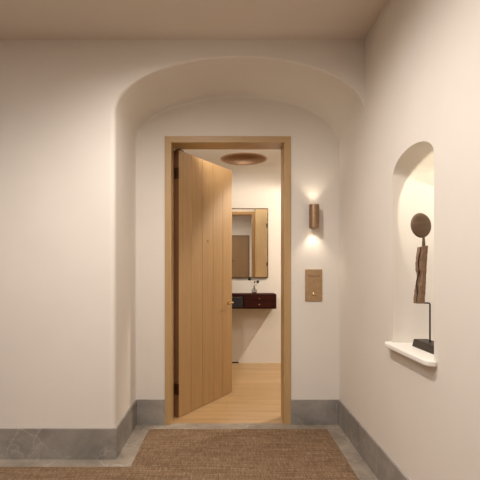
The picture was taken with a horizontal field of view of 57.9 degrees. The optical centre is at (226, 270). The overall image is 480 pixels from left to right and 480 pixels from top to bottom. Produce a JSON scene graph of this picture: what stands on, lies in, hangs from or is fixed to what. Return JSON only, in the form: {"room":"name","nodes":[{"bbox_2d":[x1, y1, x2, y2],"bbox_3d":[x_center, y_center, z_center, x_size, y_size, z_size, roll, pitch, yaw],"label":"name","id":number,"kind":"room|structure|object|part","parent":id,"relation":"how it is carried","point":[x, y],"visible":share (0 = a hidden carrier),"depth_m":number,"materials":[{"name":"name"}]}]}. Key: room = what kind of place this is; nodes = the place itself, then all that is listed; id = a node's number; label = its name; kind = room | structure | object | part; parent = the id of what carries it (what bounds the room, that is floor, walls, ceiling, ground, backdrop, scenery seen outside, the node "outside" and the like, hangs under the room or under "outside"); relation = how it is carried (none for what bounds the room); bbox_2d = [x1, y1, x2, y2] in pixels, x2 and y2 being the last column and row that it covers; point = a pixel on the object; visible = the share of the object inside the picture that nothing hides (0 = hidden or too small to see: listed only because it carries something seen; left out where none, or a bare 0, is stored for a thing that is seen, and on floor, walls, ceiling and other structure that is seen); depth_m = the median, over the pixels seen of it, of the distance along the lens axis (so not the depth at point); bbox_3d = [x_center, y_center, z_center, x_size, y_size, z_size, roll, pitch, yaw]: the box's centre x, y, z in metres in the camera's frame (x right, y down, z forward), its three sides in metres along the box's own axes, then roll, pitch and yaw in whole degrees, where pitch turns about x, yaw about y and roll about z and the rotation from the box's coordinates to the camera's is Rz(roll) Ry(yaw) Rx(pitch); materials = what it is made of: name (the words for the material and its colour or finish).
{"room":"apartment hallway","nodes":[
{"label":"apartment hallway","id":0,"kind":"room"},
{"bbox_2d":[0,40,364,427],"bbox_3d":[-1.460,-0.140,3.088,4.680,2.680,0.623,0,0,0],"label":"wall","id":1,"kind":"structure","parent":0,"point":[74,113],"depth_m":2.78,"materials":[{"name":"paint"}]},
{"bbox_2d":[0,427,117,458],"bbox_3d":[-2.252,1.103,2.781,3.095,0.194,0.032,0,0,0],"label":"baseboard","id":2,"kind":"structure","parent":1,"relation":"attached to","point":[15,443],"depth_m":2.77,"materials":[{"name":"grey stone"}]},
{"bbox_2d":[116,400,136,454],"bbox_3d":[-0.721,1.103,3.099,0.032,0.194,0.603,0,0,0],"label":"baseboard","id":3,"kind":"structure","parent":1,"relation":"attached to","point":[127,424],"depth_m":3.06,"materials":[{"name":"grey stone"}]},
{"bbox_2d":[0,363,377,479],"bbox_3d":[-0.850,1.230,2.475,5.900,0.060,6.390,0,0,0],"label":"floor","id":4,"kind":"structure","parent":0,"point":[255,396],"depth_m":3.48,"materials":[{"name":"brown wood"}]},
{"bbox_2d":[0,429,358,479],"bbox_3d":[-1.423,1.196,1.413,4.355,0.007,3.725,0,0,0],"label":"woven rug","id":5,"kind":"object","parent":4,"relation":"on","point":[163,454],"visible":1,"depth_m":2.72,"materials":[{"name":"carpet"}]},
{"bbox_2d":[0,0,387,39],"bbox_3d":[-1.460,-1.505,1.054,4.680,0.050,3.547,0,0,0],"label":"ceiling","id":6,"kind":"structure","parent":0,"point":[19,19],"depth_m":2.54,"materials":[{"name":"paint"}]},
{"bbox_2d":[174,149,280,196],"bbox_3d":[0.100,-1.110,4.615,4.000,0.300,2.090,0,0,0],"label":"ceiling","id":7,"kind":"structure","parent":0,"point":[263,179],"depth_m":5.44,"materials":[{"name":"paint"}]},
{"bbox_2d":[220,153,266,164],"bbox_3d":[0.190,-1.343,4.880,0.528,0.177,0.528,0,0,0],"label":"light","id":8,"kind":"object","parent":7,"relation":"attached to","point":[234,158],"visible":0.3,"depth_m":5.07,"materials":[{"name":"brown metal"}]},
{"bbox_2d":[138,99,338,398],"bbox_3d":[0.081,-0.085,3.400,1.597,2.569,0.001,0,0,0],"label":"wall","id":9,"kind":"structure","parent":0,"point":[314,144],"depth_m":3.40,"materials":[{"name":"paint"}]},
{"bbox_2d":[137,399,164,424],"bbox_3d":[-0.596,1.103,3.394,0.219,0.194,0.012,0,0,0],"label":"baseboard","id":10,"kind":"structure","parent":9,"relation":"attached to","point":[149,411],"depth_m":3.39,"materials":[{"name":"grey stone"}]},
{"bbox_2d":[165,136,290,424],"bbox_3d":[0.006,0.074,3.852,0.984,2.252,0.931,0,0,0],"label":"door","id":11,"kind":"structure","parent":9,"relation":"in","point":[198,191],"depth_m":3.63,"materials":[{"name":"brown wood"}]},
{"bbox_3d":[-0.194,0.103,3.931,0.050,2.186,0.868,0,0,31],"label":"panel","id":12,"kind":"part","parent":11,"relation":"part of","materials":[{"name":"brown wood"}]},
{"bbox_2d":[305,269,321,300],"bbox_3d":[0.678,0.112,3.393,0.132,0.250,0.014,0,0,0],"label":"plate","id":13,"kind":"object","parent":9,"relation":"attached to","point":[313,277],"visible":1,"depth_m":3.39,"materials":[{"name":"gold metal"}]},
{"bbox_2d":[309,204,318,228],"bbox_3d":[0.670,-0.420,3.349,0.078,0.180,0.101,0,0,0],"label":"wall sconce","id":14,"kind":"object","parent":9,"relation":"attached to","point":[313,208],"visible":1,"depth_m":3.30,"materials":[{"name":"orange metal"}]},
{"bbox_2d":[291,399,337,424],"bbox_3d":[0.683,1.103,3.394,0.370,0.194,0.012,0,0,0],"label":"baseboard","id":15,"kind":"structure","parent":9,"relation":"attached to","point":[303,411],"depth_m":3.39,"materials":[{"name":"grey stone"}]},
{"bbox_2d":[232,197,280,362],"bbox_3d":[0.100,0.120,5.660,4.000,2.160,0.001,0,0,0],"label":"wall","id":16,"kind":"structure","parent":0,"point":[256,333],"depth_m":5.66,"materials":[{"name":"paint"}]},
{"bbox_2d":[232,208,267,277],"bbox_3d":[0.120,-0.364,5.646,0.830,0.901,0.028,0,0,0],"label":"wall mirror","id":17,"kind":"object","parent":16,"relation":"attached to","point":[249,225],"visible":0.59,"depth_m":5.64,"materials":[{"name":"clear glass"}]},
{"bbox_2d":[232,293,275,308],"bbox_3d":[0.130,0.377,5.499,0.960,0.180,0.322,0,0,0],"label":"console","id":18,"kind":"object","parent":16,"relation":"attached to","point":[250,300],"visible":0.46,"depth_m":5.36,"materials":[{"name":"brown wood"}]},
{"bbox_2d":[232,296,242,306],"bbox_3d":[0.113,0.383,5.468,0.170,0.131,0.218,0,0,0],"label":"storage box","id":19,"kind":"object","parent":18,"relation":"on","point":[238,300],"visible":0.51,"depth_m":5.36,"materials":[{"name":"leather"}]},
{"bbox_2d":[251,286,256,293],"bbox_3d":[0.345,0.236,5.490,0.072,0.100,0.072,0,0,0],"label":"bud vase","id":20,"kind":"object","parent":18,"relation":"on","point":[254,290],"visible":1,"depth_m":5.47,"materials":[{"name":"clear glass"}]},
{"bbox_3d":[0.406,0.342,5.483,0.366,0.068,0.254,0,0,0],"label":"drawer","id":21,"kind":"part","parent":18,"relation":"part of","materials":[{"name":"brown wood"}]},
{"bbox_3d":[0.406,0.412,5.483,0.366,0.068,0.254,0,0,0],"label":"drawer","id":22,"kind":"part","parent":18,"relation":"part of","materials":[{"name":"brown wood"}]},
{"bbox_2d":[339,0,479,479],"bbox_3d":[1.000,-0.140,1.340,0.240,2.680,4.120,0,0,0],"label":"wall","id":23,"kind":"structure","parent":0,"point":[414,148],"depth_m":2.12,"materials":[{"name":"paint"}]},
{"bbox_2d":[338,399,408,479],"bbox_3d":[0.874,1.103,1.340,0.012,0.194,4.120,0,0,0],"label":"baseboard","id":24,"kind":"structure","parent":23,"relation":"attached to","point":[383,467],"depth_m":2.66,"materials":[{"name":"grey stone"}]},
{"bbox_2d":[384,341,436,366],"bbox_3d":[0.978,0.390,2.075,0.284,0.026,0.520,0,0,0],"label":"sill","id":25,"kind":"structure","parent":23,"relation":"attached to","point":[425,358],"depth_m":2.02,"materials":[{"name":"beige stone"}]},
{"bbox_2d":[411,213,433,353],"bbox_3d":[0.942,0.050,2.068,0.139,0.653,0.226,0,0,0],"label":"sculpture","id":26,"kind":"object","parent":25,"relation":"on","point":[420,222],"visible":0.98,"depth_m":2.06,"materials":[{"name":"brown wood"}]},
{"bbox_3d":[0.950,0.227,2.070,0.044,0.240,0.008,0,0,0],"label":"support rod","id":27,"kind":"part","parent":26,"relation":"part of","materials":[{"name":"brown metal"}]}
]}

